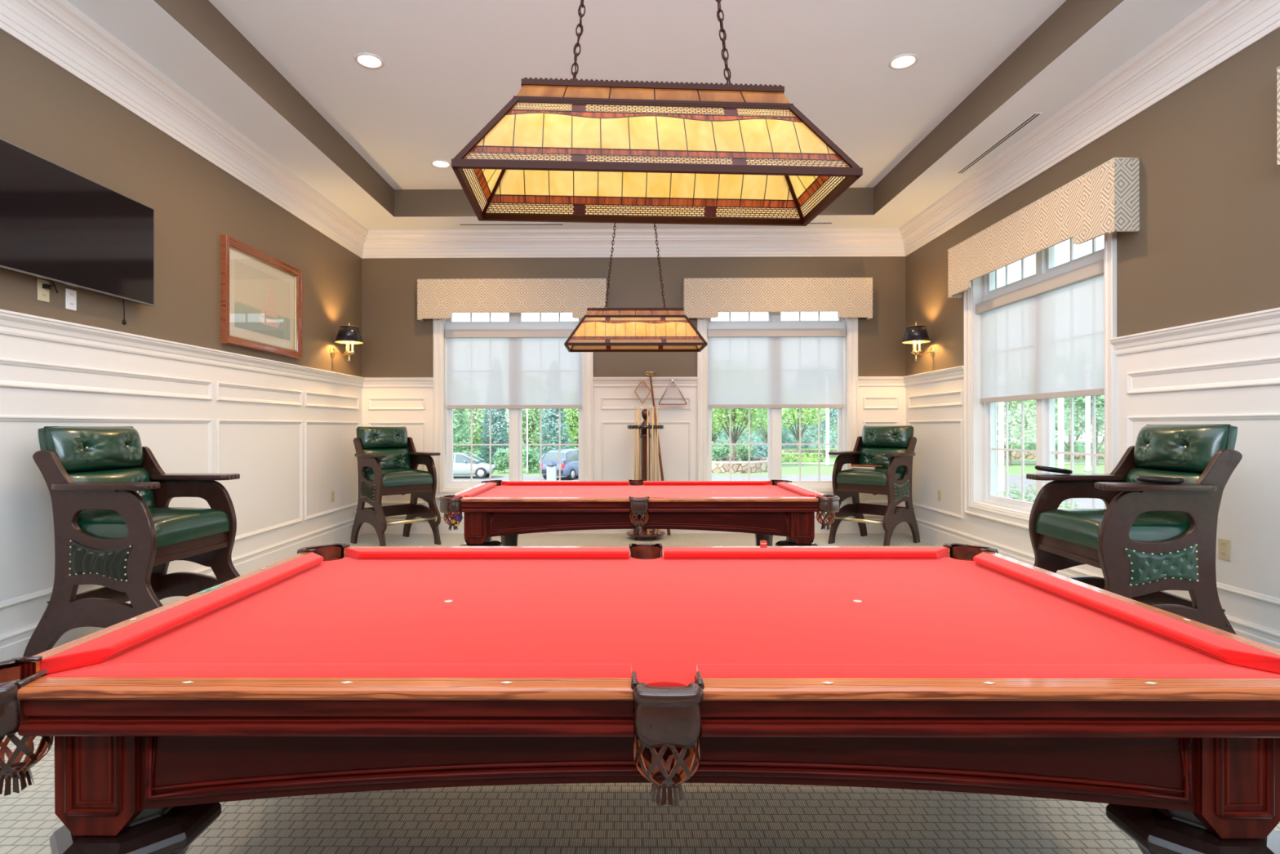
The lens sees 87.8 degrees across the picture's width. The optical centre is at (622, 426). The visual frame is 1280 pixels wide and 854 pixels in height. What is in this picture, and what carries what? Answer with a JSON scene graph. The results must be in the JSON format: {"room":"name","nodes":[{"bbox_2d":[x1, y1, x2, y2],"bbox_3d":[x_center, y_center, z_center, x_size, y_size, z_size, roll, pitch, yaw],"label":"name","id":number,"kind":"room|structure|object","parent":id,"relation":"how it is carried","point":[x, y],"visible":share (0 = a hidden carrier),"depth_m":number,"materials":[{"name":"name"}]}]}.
{"room":"games hall","nodes":[
{"label":"games hall","id":0,"kind":"room"},
{"bbox_2d":[0,29,361,634],"bbox_3d":[-3.362,-0.788,3.014,0.256,4.200,10.380,0,0,0],"label":"wall","id":1,"kind":"structure","parent":0,"point":[289,440],"depth_m":4.78,"materials":[{"name":"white paint"}]},
{"bbox_2d":[37,278,57,302],"bbox_3d":[-3.229,-0.764,3.736,0.092,0.122,0.055,0,0,-44],"label":"wall outlet","id":2,"kind":"object","parent":1,"relation":"attached to","point":[43,286],"visible":0.98,"depth_m":3.72,"materials":[{"name":"beige plastic"}]},
{"bbox_2d":[65,288,76,311],"bbox_3d":[-3.240,-0.748,3.908,0.008,0.120,0.074,0,0,0],"label":"wall outlet","id":3,"kind":"object","parent":1,"relation":"attached to","point":[70,295],"visible":1,"depth_m":3.90,"materials":[{"name":"white plastic"}]},
{"bbox_2d":[0,138,154,324],"bbox_3d":[-3.199,-1.059,3.788,0.092,0.810,1.370,0,0,0],"label":"television","id":4,"kind":"object","parent":1,"relation":"attached to","point":[58,224],"visible":1,"depth_m":3.81,"materials":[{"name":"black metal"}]},
{"bbox_2d":[0,517,363,661],"bbox_3d":[-3.234,1.197,3.013,0.026,0.229,10.380,0,0,0],"label":"baseboard","id":5,"kind":"structure","parent":1,"relation":"attached to","point":[13,644],"depth_m":5.75,"materials":[{"name":"white paint"}]},
{"bbox_2d":[220,234,302,359],"bbox_3d":[-3.204,-1.112,5.978,0.052,0.877,1.250,0,0,0],"label":"framed picture","id":6,"kind":"object","parent":1,"relation":"attached to","point":[261,293],"visible":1,"depth_m":5.88,"materials":[{"name":"brown wood"}]},
{"bbox_2d":[234,259,290,340],"bbox_3d":[-3.217,-1.112,5.978,0.001,0.557,0.910,0,0,0],"label":"print","id":7,"kind":"object","parent":6,"relation":"attached to","point":[262,296],"depth_m":5.93,"materials":[{"name":"beige paper"}]},
{"bbox_2d":[330,321,363,361],"bbox_3d":[-3.052,-0.948,7.372,0.336,0.445,0.292,0,0,0],"label":"wall sconce","id":8,"kind":"object","parent":1,"relation":"attached to","point":[348,335],"visible":1,"depth_m":7.30,"materials":[{"name":"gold metal"}]},
{"bbox_2d":[0,0,1279,258],"bbox_3d":[0.092,-2.239,2.989,6.690,0.310,10.380,0,0,0],"label":"trim","id":9,"kind":"structure","parent":1,"relation":"attached to","point":[1219,30],"depth_m":5.35,"materials":[{"name":"white paint"}]},
{"bbox_2d":[0,307,1279,387],"bbox_3d":[0.095,-0.553,2.989,6.690,0.117,10.380,0,0,0],"label":"trim","id":10,"kind":"structure","parent":1,"relation":"attached to","point":[1268,321],"depth_m":4.46,"materials":[{"name":"white paint"}]},
{"bbox_2d":[361,256,906,514],"bbox_3d":[0.132,-0.794,8.291,7.170,4.200,0.256,0,0,0],"label":"wall","id":11,"kind":"structure","parent":0,"point":[396,344],"depth_m":8.18,"materials":[{"name":"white paint"}]},
{"bbox_2d":[417,278,606,321],"bbox_3d":[-1.336,-1.544,8.105,2.292,0.490,0.169,0,0,0],"label":"window valance","id":12,"kind":"object","parent":11,"relation":"attached to","point":[436,298],"visible":0.87,"depth_m":8.02,"materials":[{"name":"fabric"}]},
{"bbox_2d":[432,312,593,497],"bbox_3d":[-1.342,-0.454,8.283,1.964,2.655,0.254,0,0,0],"label":"window","id":13,"kind":"structure","parent":11,"relation":"in","point":[446,485],"depth_m":8.27,"materials":[{"name":"white paint"}]},
{"bbox_2d":[444,328,582,456],"bbox_3d":[-1.343,-0.423,8.247,1.705,1.562,0.075,0,0,0],"label":"roller shade","id":14,"kind":"object","parent":13,"relation":"attached to","point":[487,369],"visible":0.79,"depth_m":8.25,"materials":[{"name":"white fabric"}]},
{"bbox_2d":[363,514,905,533],"bbox_3d":[0.134,1.191,8.166,6.690,0.229,0.026,0,0,0],"label":"baseboard","id":15,"kind":"structure","parent":11,"relation":"attached to","point":[845,526],"depth_m":8.16,"materials":[{"name":"white paint"}]},
{"bbox_2d":[697,311,857,497],"bbox_3d":[1.902,-0.460,8.260,1.964,2.655,0.254,0,0,0],"label":"window","id":16,"kind":"structure","parent":11,"relation":"in","point":[847,416],"depth_m":8.25,"materials":[{"name":"white paint"}]},
{"bbox_2d":[706,328,845,408],"bbox_3d":[1.901,-0.428,8.224,1.705,1.562,0.075,0,0,0],"label":"roller shade","id":17,"kind":"object","parent":16,"relation":"attached to","point":[748,368],"visible":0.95,"depth_m":8.23,"materials":[{"name":"white fabric"}]},
{"bbox_2d":[682,277,872,320],"bbox_3d":[1.877,-1.550,8.083,2.272,0.490,0.169,0,0,0],"label":"window valance","id":18,"kind":"object","parent":11,"relation":"attached to","point":[851,297],"visible":0.88,"depth_m":8.00,"materials":[{"name":"fabric"}]},
{"bbox_2d":[66,0,1210,230],"bbox_3d":[0.091,-2.624,2.989,7.090,0.460,10.780,0,0,0],"label":"ceiling","id":19,"kind":"structure","parent":0,"point":[286,75],"depth_m":4.88,"materials":[{"name":"white paint"}]},
{"bbox_2d":[354,53,384,69],"bbox_3d":[-1.865,-2.697,4.903,0.210,0.008,0.210,0,0,0],"label":"recessed light","id":20,"kind":"object","parent":19,"relation":"in","point":[368,60],"visible":1,"depth_m":4.90,"materials":[{"name":"white plastic"}]},
{"bbox_2d":[430,160,451,168],"bbox_3d":[-1.862,-2.697,6.823,0.210,0.008,0.210,0,0,0],"label":"recessed light","id":21,"kind":"object","parent":19,"relation":"in","point":[437,163],"visible":0.99,"depth_m":6.81,"materials":[{"name":"white plastic"}]},
{"bbox_2d":[458,222,564,225],"bbox_3d":[-1.310,-2.389,7.839,1.240,0.006,0.060,0,0,0],"label":"ceiling vent","id":22,"kind":"object","parent":19,"relation":"in","point":[522,224],"visible":1,"depth_m":7.82,"materials":[{"name":"white paint"}]},
{"bbox_2d":[564,222,706,351],"bbox_3d":[0.104,-1.677,5.519,1.136,2.055,0.478,0,0,0],"label":"lamp","id":23,"kind":"object","parent":19,"relation":"hanging from","point":[604,329],"visible":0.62,"depth_m":5.39,"materials":[{"name":"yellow glass"}]},
{"bbox_2d":[451,0,862,226],"bbox_3d":[0.089,-1.704,2.064,1.136,2.000,0.478,0,0,-3],"label":"lamp","id":24,"kind":"object","parent":19,"relation":"hanging from","point":[601,151],"visible":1,"depth_m":1.97,"materials":[{"name":"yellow glass"}]},
{"bbox_2d":[888,53,918,69],"bbox_3d":[2.080,-2.704,4.926,0.210,0.008,0.210,0,0,0],"label":"recessed light","id":25,"kind":"object","parent":19,"relation":"in","point":[903,61],"visible":1,"depth_m":4.92,"materials":[{"name":"white plastic"}]},
{"bbox_2d":[955,112,1042,173],"bbox_3d":[3.181,-2.397,5.683,0.060,0.006,1.210,0,0,0],"label":"ceiling vent","id":26,"kind":"object","parent":19,"relation":"in","point":[1033,116],"visible":1,"depth_m":5.58,"materials":[{"name":"white paint"}]},
{"bbox_2d":[0,533,1279,853],"bbox_3d":[0.098,1.406,2.989,7.290,0.200,10.980,0,0,0],"label":"floor","id":27,"kind":"structure","parent":0,"point":[575,818],"depth_m":2.22,"materials":[{"name":"carpet"}]},
{"bbox_2d":[22,426,239,657],"bbox_3d":[-2.733,0.657,3.798,0.858,1.322,0.800,0,0,5],"label":"chair","id":28,"kind":"object","parent":27,"relation":"on","point":[116,529],"visible":0.94,"depth_m":3.53,"materials":[{"name":"brown wood"}]},
{"bbox_2d":[51,481,159,492],"bbox_3d":[-2.698,0.315,3.474,0.524,0.044,0.196,0,0,0],"label":"tray","id":29,"kind":"object","parent":28,"relation":"on","point":[58,486],"depth_m":3.41,"materials":[{"name":"brown wood"}]},
{"bbox_2d":[67,467,155,520],"bbox_3d":[-2.927,0.391,3.815,0.163,0.286,0.590,0,0,5],"label":"lumbar cushion","id":30,"kind":"object","parent":28,"relation":"on","point":[84,474],"depth_m":3.78,"materials":[{"name":"green leather"}]},
{"bbox_2d":[149,473,239,479],"bbox_3d":[-2.643,0.315,4.110,0.524,0.044,0.196,0,0,0],"label":"tray","id":31,"kind":"object","parent":28,"relation":"on","point":[152,476],"depth_m":4.04,"materials":[{"name":"brown wood"}]},
{"bbox_2d":[350,426,441,546],"bbox_3d":[-2.553,0.656,7.475,0.858,1.322,0.800,0,0,45],"label":"chair","id":32,"kind":"object","parent":27,"relation":"on","point":[388,460],"visible":1,"depth_m":7.44,"materials":[{"name":"green leather"}]},
{"bbox_2d":[354,453,386,457],"bbox_3d":[-2.733,0.315,7.204,0.440,0.044,0.436,0,0,0],"label":"armrest","id":33,"kind":"object","parent":32,"relation":"on","point":[358,455],"depth_m":7.11,"materials":[{"name":"brown wood"}]},
{"bbox_2d":[362,448,411,472],"bbox_3d":[-2.691,0.391,7.612,0.163,0.286,0.590,0,0,45],"label":"lumbar cushion","id":34,"kind":"object","parent":32,"relation":"on","point":[397,458],"depth_m":7.59,"materials":[{"name":"green leather"}]},
{"bbox_2d":[408,451,440,455],"bbox_3d":[-2.283,0.314,7.656,0.440,0.044,0.436,0,0,0],"label":"armrest","id":35,"kind":"object","parent":32,"relation":"on","point":[411,453],"depth_m":7.54,"materials":[{"name":"brown wood"}]},
{"bbox_2d":[439,479,839,546],"bbox_3d":[0.125,0.900,5.499,2.895,0.812,1.625,0,0,0],"label":"pool table","id":36,"kind":"object","parent":27,"relation":"on","point":[507,509],"visible":0.95,"depth_m":4.81,"materials":[{"name":"brown wood"}]},
{"bbox_2d":[453,481,497,497],"bbox_3d":[-1.189,0.525,5.508,0.090,0.034,1.251,0,0,0],"label":"cushion","id":37,"kind":"object","parent":36,"relation":"on","point":[483,488],"depth_m":5.43,"materials":[{"name":"red fabric"}]},
{"bbox_2d":[502,480,629,485],"bbox_3d":[-0.535,0.524,6.182,1.192,0.034,0.090,0,0,0],"label":"cushion","id":38,"kind":"object","parent":36,"relation":"on","point":[504,482],"depth_m":6.15,"materials":[{"name":"red fabric"}]},
{"bbox_2d":[643,480,771,484],"bbox_3d":[0.793,0.521,6.173,1.192,0.034,0.090,0,0,0],"label":"cushion","id":39,"kind":"object","parent":36,"relation":"on","point":[645,482],"depth_m":6.14,"materials":[{"name":"red fabric"}]},
{"bbox_2d":[648,496,809,497],"bbox_3d":[0.784,0.521,4.816,1.192,0.034,0.090,0,0,0],"label":"cushion","id":40,"kind":"object","parent":36,"relation":"on","point":[649,496],"depth_m":4.80,"materials":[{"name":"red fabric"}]},
{"bbox_2d":[776,481,824,497],"bbox_3d":[1.438,0.520,5.490,0.090,0.034,1.251,0,0,0],"label":"cushion","id":41,"kind":"object","parent":36,"relation":"on","point":[796,490],"depth_m":5.43,"materials":[{"name":"red fabric"}]},
{"bbox_2d":[0,542,1279,853],"bbox_3d":[0.094,0.900,2.064,2.895,0.812,1.625,0,0,0],"label":"pool table","id":42,"kind":"object","parent":27,"relation":"on","point":[951,667],"visible":1,"depth_m":1.38,"materials":[{"name":"red fabric"}]},
{"bbox_2d":[40,552,323,674],"bbox_3d":[-1.220,0.525,2.074,0.090,0.034,1.251,0,0,0],"label":"cushion","id":43,"kind":"object","parent":42,"relation":"on","point":[112,646],"depth_m":1.78,"materials":[{"name":"red fabric"}]},
{"bbox_2d":[48,663,631,677],"bbox_3d":[-0.576,0.524,1.391,1.192,0.034,0.090,0,0,0],"label":"cushion","id":44,"kind":"object","parent":42,"relation":"on","point":[116,670],"depth_m":1.38,"materials":[{"name":"red fabric"}]},
{"bbox_2d":[346,547,629,559],"bbox_3d":[-0.566,0.524,2.747,1.192,0.034,0.090,0,0,0],"label":"cushion","id":45,"kind":"object","parent":42,"relation":"on","point":[351,553],"depth_m":2.72,"materials":[{"name":"red fabric"}]},
{"bbox_2d":[662,547,947,559],"bbox_3d":[0.762,0.521,2.738,1.192,0.034,0.090,0,0,0],"label":"cushion","id":46,"kind":"object","parent":42,"relation":"on","point":[667,553],"depth_m":2.71,"materials":[{"name":"red fabric"}]},
{"bbox_2d":[696,663,1279,678],"bbox_3d":[0.753,0.521,1.381,1.192,0.034,0.090,0,0,0],"label":"cushion","id":47,"kind":"object","parent":42,"relation":"on","point":[706,670],"depth_m":1.37,"materials":[{"name":"red fabric"}]},
{"bbox_2d":[973,551,1279,673],"bbox_3d":[1.407,0.520,2.055,0.090,0.034,1.251,0,0,0],"label":"cushion","id":48,"kind":"object","parent":42,"relation":"on","point":[1215,647],"depth_m":1.78,"materials":[{"name":"red fabric"}]},
{"bbox_2d":[626,408,665,539],"bbox_3d":[0.270,0.546,7.798,0.460,1.518,0.460,0,0,0],"label":"cue rack","id":49,"kind":"object","parent":27,"relation":"on","point":[643,435],"visible":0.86,"depth_m":7.75,"materials":[{"name":"red wood"}]},
{"bbox_2d":[645,370,671,535],"bbox_3d":[0.442,0.302,8.050,0.346,1.988,0.078,0,0,35],"label":"stick","id":50,"kind":"object","parent":27,"relation":"on","point":[668,533],"visible":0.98,"depth_m":8.04,"materials":[{"name":"brown wood"}]},
{"bbox_2d":[827,425,919,546],"bbox_3d":[2.828,0.647,7.471,0.858,1.322,0.800,0,0,-43],"label":"chair","id":51,"kind":"object","parent":27,"relation":"on","point":[891,447],"visible":0.98,"depth_m":7.43,"materials":[{"name":"green leather"}]},
{"bbox_2d":[828,450,860,454],"bbox_3d":[2.564,0.305,7.662,0.447,0.044,0.428,0,0,0],"label":"tray","id":52,"kind":"object","parent":51,"relation":"on","point":[847,452],"depth_m":7.57,"materials":[{"name":"brown wood"}]},
{"bbox_2d":[857,447,906,471],"bbox_3d":[2.970,0.381,7.602,0.163,0.286,0.590,0,0,-43],"label":"lumbar cushion","id":53,"kind":"object","parent":51,"relation":"on","point":[866,455],"depth_m":7.58,"materials":[{"name":"green leather"}]},
{"bbox_2d":[882,452,915,457],"bbox_3d":[2.996,0.305,7.192,0.447,0.044,0.428,0,0,0],"label":"tray","id":54,"kind":"object","parent":51,"relation":"on","point":[898,454],"depth_m":7.08,"materials":[{"name":"brown wood"}]},
{"bbox_2d":[1026,424,1242,634],"bbox_3d":[2.747,0.647,3.642,0.858,1.322,0.800,0,0,3],"label":"chair","id":55,"kind":"object","parent":27,"relation":"on","point":[1149,539],"visible":0.82,"depth_m":3.34,"materials":[{"name":"brown wood"}]},
{"bbox_2d":[1035,465,1072,474],"bbox_3d":[2.573,0.256,3.968,0.209,0.053,0.131,0,0,-4],"label":"pad","id":56,"kind":"object","parent":55,"relation":"on","point":[1046,468],"visible":1,"depth_m":3.92,"materials":[{"name":"black metal"}]},
{"bbox_2d":[1026,473,1126,480],"bbox_3d":[2.703,0.305,3.964,0.524,0.044,0.184,0,0,0],"label":"tray","id":57,"kind":"object","parent":55,"relation":"on","point":[1044,477],"depth_m":3.89,"materials":[{"name":"brown wood"}]},
{"bbox_2d":[1094,482,1217,493],"bbox_3d":[2.665,0.305,3.327,0.524,0.044,0.184,0,0,0],"label":"armrest","id":58,"kind":"object","parent":55,"relation":"on","point":[1130,487],"depth_m":3.26,"materials":[{"name":"brown wood"}]},
{"bbox_2d":[1137,475,1183,484],"bbox_3d":[2.693,0.265,3.329,0.211,0.034,0.131,0,0,-4],"label":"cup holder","id":59,"kind":"object","parent":55,"relation":"on","point":[1141,478],"visible":1,"depth_m":3.28,"materials":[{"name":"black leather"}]},
{"bbox_2d":[1122,468,1201,523],"bbox_3d":[2.941,0.381,3.630,0.163,0.286,0.590,0,0,3],"label":"lumbar cushion","id":60,"kind":"object","parent":55,"relation":"on","point":[1129,475],"depth_m":3.54,"materials":[{"name":"green leather"}]},
{"bbox_2d":[905,27,1279,631],"bbox_3d":[3.551,-0.800,2.965,0.256,4.200,10.380,0,0,0],"label":"wall","id":61,"kind":"structure","parent":0,"point":[1206,246],"depth_m":4.00,"materials":[{"name":"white paint"}]},
{"bbox_2d":[902,321,934,360],"bbox_3d":[3.302,-0.959,7.427,0.336,0.445,0.292,0,0,0],"label":"wall sconce","id":62,"kind":"object","parent":61,"relation":"attached to","point":[916,334],"visible":1,"depth_m":7.37,"materials":[{"name":"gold metal"}]},
{"bbox_2d":[963,231,1117,528],"bbox_3d":[3.552,-0.463,5.665,0.254,2.655,2.050,0,0,0],"label":"window","id":63,"kind":"structure","parent":61,"relation":"in","point":[980,499],"depth_m":5.96,"materials":[{"name":"white paint"}]},
{"bbox_2d":[975,259,1104,403],"bbox_3d":[3.516,-0.431,5.665,0.075,1.562,1.791,0,0,0],"label":"roller shade","id":64,"kind":"object","parent":63,"relation":"attached to","point":[1045,339],"visible":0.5,"depth_m":5.51,"materials":[{"name":"white fabric"}]},
{"bbox_2d":[947,157,1139,297],"bbox_3d":[3.372,-1.553,5.587,0.169,0.490,2.308,0,0,0],"label":"window valance","id":65,"kind":"object","parent":61,"relation":"attached to","point":[1104,199],"visible":1,"depth_m":5.01,"materials":[{"name":"fabric"}]},
{"bbox_2d":[905,517,1279,648],"bbox_3d":[3.430,1.185,2.966,0.026,0.229,10.380,0,0,0],"label":"baseboard","id":66,"kind":"structure","parent":61,"relation":"attached to","point":[935,534],"depth_m":5.82,"materials":[{"name":"white paint"}]},
{"bbox_2d":[1217,537,1230,560],"bbox_3d":[3.444,0.700,3.806,0.008,0.120,0.074,0,0,0],"label":"wall outlet","id":67,"kind":"object","parent":61,"relation":"attached to","point":[1224,544],"visible":1,"depth_m":3.80,"materials":[{"name":"beige plastic"}]},
{"bbox_2d":[1275,66,1279,165],"bbox_3d":[3.348,-1.553,2.177,0.169,0.490,2.308,0,0,0],"label":"window valance","id":68,"kind":"object","parent":61,"relation":"attached to","point":[1277,68],"visible":1,"depth_m":3.32,"materials":[{"name":"fabric"}]},
{"label":"outside","id":69,"kind":"structure","parent":0,"visible":0},
{"bbox_2d":[485,442,1104,475],"bbox_3d":[25.452,2.312,64.064,170.000,1.200,111.520,0,0,0],"label":"lawn","id":70,"kind":"structure","parent":69,"point":[787,469],"depth_m":46.38,"materials":[{"name":"green plant"}]},
{"bbox_2d":[453,408,477,454],"bbox_3d":[-11.391,-0.139,45.080,3.366,6.292,3.417,0,0,0],"label":"tree","id":71,"kind":"object","parent":70,"relation":"on","point":[456,427],"visible":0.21,"depth_m":44.85,"materials":[{"name":"green plant"}]},
{"bbox_2d":[455,408,498,450],"bbox_3d":[-12.647,-0.712,55.218,5.100,7.442,4.282,0,0,0],"label":"tree","id":72,"kind":"object","parent":70,"relation":"on","point":[477,414],"visible":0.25,"depth_m":54.33,"materials":[{"name":"green plant"}]},
{"bbox_2d":[477,408,508,467],"bbox_3d":[-9.087,-0.935,47.558,2.745,8.059,2.727,0,0,-25],"label":"conifer","id":73,"kind":"object","parent":70,"relation":"on","point":[496,420],"visible":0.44,"depth_m":47.16,"materials":[{"name":"green plant"}]},
{"bbox_2d":[493,448,508,473],"bbox_3d":[-7.653,2.193,42.749,1.341,1.676,1.468,0,0,-24],"label":"bush","id":74,"kind":"object","parent":70,"relation":"on","point":[502,461],"visible":0.86,"depth_m":42.50,"materials":[{"name":"green plant"}]},
{"bbox_2d":[455,426,578,460],"bbox_3d":[-11.585,1.471,58.082,24.142,3.169,1.753,0,0,0],"label":"hedge","id":75,"kind":"object","parent":70,"relation":"on","point":[572,442],"visible":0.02,"depth_m":57.38,"materials":[{"name":"green plant"}]},
{"bbox_2d":[499,408,551,453],"bbox_3d":[-7.538,-0.817,53.104,4.733,7.635,4.398,0,0,0],"label":"tree","id":76,"kind":"object","parent":70,"relation":"on","point":[534,416],"visible":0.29,"depth_m":52.31,"materials":[{"name":"green plant"}]},
{"bbox_2d":[522,445,539,472],"bbox_3d":[-6.010,2.112,42.904,1.476,1.832,1.258,0,0,43],"label":"bush","id":77,"kind":"object","parent":70,"relation":"on","point":[532,467],"visible":0.77,"depth_m":42.67,"materials":[{"name":"green plant"}]},
{"bbox_2d":[535,408,573,466],"bbox_3d":[-4.867,-0.811,47.491,3.060,7.841,3.045,0,0,0],"label":"conifer","id":78,"kind":"object","parent":70,"relation":"on","point":[553,431],"visible":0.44,"depth_m":47.09,"materials":[{"name":"green plant"}]},
{"bbox_2d":[557,408,578,448],"bbox_3d":[-3.258,-0.755,51.919,4.079,7.499,3.814,0,0,0],"label":"tree","id":79,"kind":"object","parent":70,"relation":"on","point":[572,416],"visible":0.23,"depth_m":51.24,"materials":[{"name":"green plant"}]},
{"bbox_2d":[711,455,768,473],"bbox_3d":[7.190,2.614,46.451,6.720,0.860,8.400,0,0,0],"label":"stone wall","id":80,"kind":"structure","parent":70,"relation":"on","point":[760,464],"depth_m":42.49,"materials":[{"name":"beige stone"}]},
{"bbox_2d":[711,440,733,461],"bbox_3d":[6.390,1.957,44.875,2.086,2.099,2.165,0,0,41],"label":"bush","id":81,"kind":"object","parent":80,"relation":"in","point":[718,451],"visible":0.7,"depth_m":44.54,"materials":[{"name":"green plant"}]},
{"bbox_2d":[733,440,755,461],"bbox_3d":[8.355,1.986,45.938,1.500,2.034,1.449,0,0,-44],"label":"bush","id":82,"kind":"object","parent":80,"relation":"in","point":[743,451],"visible":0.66,"depth_m":45.76,"materials":[{"name":"green plant"}]},
{"bbox_2d":[711,408,789,461],"bbox_3d":[8.053,-1.120,46.817,7.871,8.174,8.366,0,0,0],"label":"tree","id":83,"kind":"object","parent":70,"relation":"on","point":[737,416],"visible":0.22,"depth_m":46.86,"materials":[{"name":"green plant"}]},
{"bbox_2d":[751,441,767,457],"bbox_3d":[11.635,2.104,55.898,2.149,1.786,1.987,0,0,-31],"label":"bush","id":84,"kind":"object","parent":70,"relation":"on","point":[761,451],"visible":0.66,"depth_m":55.63,"materials":[{"name":"green plant"}]},
{"bbox_2d":[731,408,795,448],"bbox_3d":[18.314,-1.906,84.377,9.399,9.716,8.044,0,0,0],"label":"tree","id":85,"kind":"object","parent":70,"relation":"on","point":[765,435],"visible":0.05,"depth_m":83.82,"materials":[{"name":"green plant"}]},
{"bbox_2d":[713,421,837,448],"bbox_3d":[21.649,1.106,91.853,42.144,3.756,1.749,0,0,0],"label":"hedge","id":86,"kind":"object","parent":70,"relation":"on","point":[787,437],"visible":0.07,"depth_m":91.16,"materials":[{"name":"green plant"}]},
{"bbox_2d":[732,449,837,456],"bbox_3d":[18.888,2.623,65.870,16.000,0.700,0.400,0,0,0],"label":"wall","id":87,"kind":"structure","parent":70,"relation":"on","point":[823,451],"depth_m":65.68,"materials":[{"name":"beige stone"}]},
{"bbox_2d":[764,408,830,453],"bbox_3d":[15.747,-0.194,59.861,6.031,6.296,6.372,0,0,0],"label":"tree","id":88,"kind":"object","parent":70,"relation":"on","point":[806,414],"visible":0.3,"depth_m":59.02,"materials":[{"name":"green plant"}]},
{"bbox_2d":[782,452,823,462],"bbox_3d":[14.973,2.583,55.897,3.706,0.847,1.120,0,0,0],"label":"hedge","id":89,"kind":"object","parent":70,"relation":"on","point":[786,457],"visible":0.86,"depth_m":55.46,"materials":[{"name":"green plant"}]},
{"bbox_2d":[791,408,837,449],"bbox_3d":[21.195,-2.026,69.922,7.229,9.940,7.110,0,0,32],"label":"tree","id":90,"kind":"object","parent":70,"relation":"on","point":[833,413],"visible":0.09,"depth_m":68.95,"materials":[{"name":"green plant"}]},
{"bbox_2d":[824,408,830,466],"bbox_3d":[15.385,-0.721,49.894,0.616,7.300,0.616,0,0,0],"label":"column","id":91,"kind":"structure","parent":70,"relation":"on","point":[827,463],"depth_m":49.78,"materials":[{"name":"grey paint"}]},
{"bbox_2d":[999,483,1035,502],"bbox_3d":[5.355,1.288,8.836,0.669,1.085,0.573,0,0,0],"label":"bush","id":92,"kind":"object","parent":70,"relation":"on","point":[1015,486],"visible":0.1,"depth_m":8.88,"materials":[{"name":"green plant"}]},
{"bbox_2d":[996,398,1057,466],"bbox_3d":[28.655,-1.134,50.300,7.621,8.143,6.835,0,0,0],"label":"tree","id":93,"kind":"object","parent":70,"relation":"on","point":[1014,406],"visible":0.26,"depth_m":48.62,"materials":[{"name":"green plant"}]},
{"bbox_2d":[996,440,1104,452],"bbox_3d":[45.464,2.174,65.685,34.129,1.575,1.637,0,0,0],"label":"hedge","id":94,"kind":"object","parent":70,"relation":"on","point":[1081,446],"visible":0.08,"depth_m":65.07,"materials":[{"name":"green plant"}]},
{"bbox_2d":[996,451,1104,459],"bbox_3d":[41.422,2.584,59.712,26.000,0.700,0.400,0,0,0],"label":"wall","id":95,"kind":"structure","parent":70,"relation":"on","point":[1015,455],"depth_m":59.55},
{"bbox_2d":[1019,398,1104,460],"bbox_3d":[38.579,-1.645,58.157,8.100,9.130,7.773,0,0,0],"label":"tree","id":96,"kind":"object","parent":70,"relation":"on","point":[1056,400],"visible":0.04,"depth_m":57.44,"materials":[{"name":"green plant"}]},
{"bbox_2d":[1055,395,1104,466],"bbox_3d":[35.424,-1.483,49.797,5.948,8.817,6.946,0,0,0],"label":"tree","id":97,"kind":"object","parent":70,"relation":"on","point":[1078,401],"visible":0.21,"depth_m":49.69,"materials":[{"name":"green plant"}]},
{"bbox_2d":[1084,395,1092,472],"bbox_3d":[29.962,-0.596,42.792,0.616,7.000,0.616,0,0,0],"label":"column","id":98,"kind":"structure","parent":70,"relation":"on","point":[1087,468],"depth_m":42.66,"materials":[{"name":"grey paint"}]},
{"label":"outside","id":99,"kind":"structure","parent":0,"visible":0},
{"bbox_2d":[782,462,1104,464],"bbox_3d":[34.372,2.866,52.511,52.000,0.001,2.500,0,0,0],"label":"path","id":100,"kind":"structure","parent":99,"point":[1012,463],"depth_m":52.52,"materials":[{"name":"beige"}]},
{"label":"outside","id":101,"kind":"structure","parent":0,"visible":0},
{"bbox_2d":[453,475,1104,508],"bbox_3d":[25.215,2.650,29.975,170.000,0.464,20.300,0,0,0],"label":"pavement","id":102,"kind":"structure","parent":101,"point":[1086,503],"depth_m":37.04,"materials":[{"name":"grey concrete"}]},
{"bbox_2d":[453,452,497,478],"bbox_3d":[-9.582,2.212,38.668,4.350,1.462,1.960,0,0,0],"label":"sedan","id":103,"kind":"object","parent":102,"relation":"on","point":[461,460],"visible":0.59,"depth_m":37.86,"materials":[{"name":"silver metal"}]},
{"bbox_2d":[546,460,556,480],"bbox_3d":[-3.518,2.307,33.025,0.520,1.250,0.520,0,0,0],"label":"litter bin","id":104,"kind":"object","parent":102,"relation":"on","point":[551,465],"visible":0.8,"depth_m":32.82,"materials":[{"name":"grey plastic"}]},
{"bbox_2d":[539,448,578,479],"bbox_3d":[-2.979,2.085,38.246,1.960,1.692,4.200,0,0,26],"label":"hatchback","id":105,"kind":"object","parent":102,"relation":"on","point":[569,457],"visible":0.64,"depth_m":36.66,"materials":[{"name":"blue metal"}]},
{"bbox_2d":[998,401,1004,496],"bbox_3d":[13.045,0.518,22.910,0.396,4.700,0.396,0,0,0],"label":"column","id":106,"kind":"structure","parent":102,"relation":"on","point":[1001,404],"depth_m":22.84,"materials":[{"name":"white paint"}]},
{"bbox_2d":[1057,397,1065,507],"bbox_3d":[15.098,0.556,22.895,0.396,4.700,0.396,0,0,0],"label":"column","id":107,"kind":"structure","parent":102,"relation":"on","point":[1060,401],"depth_m":22.82,"materials":[{"name":"white paint"}]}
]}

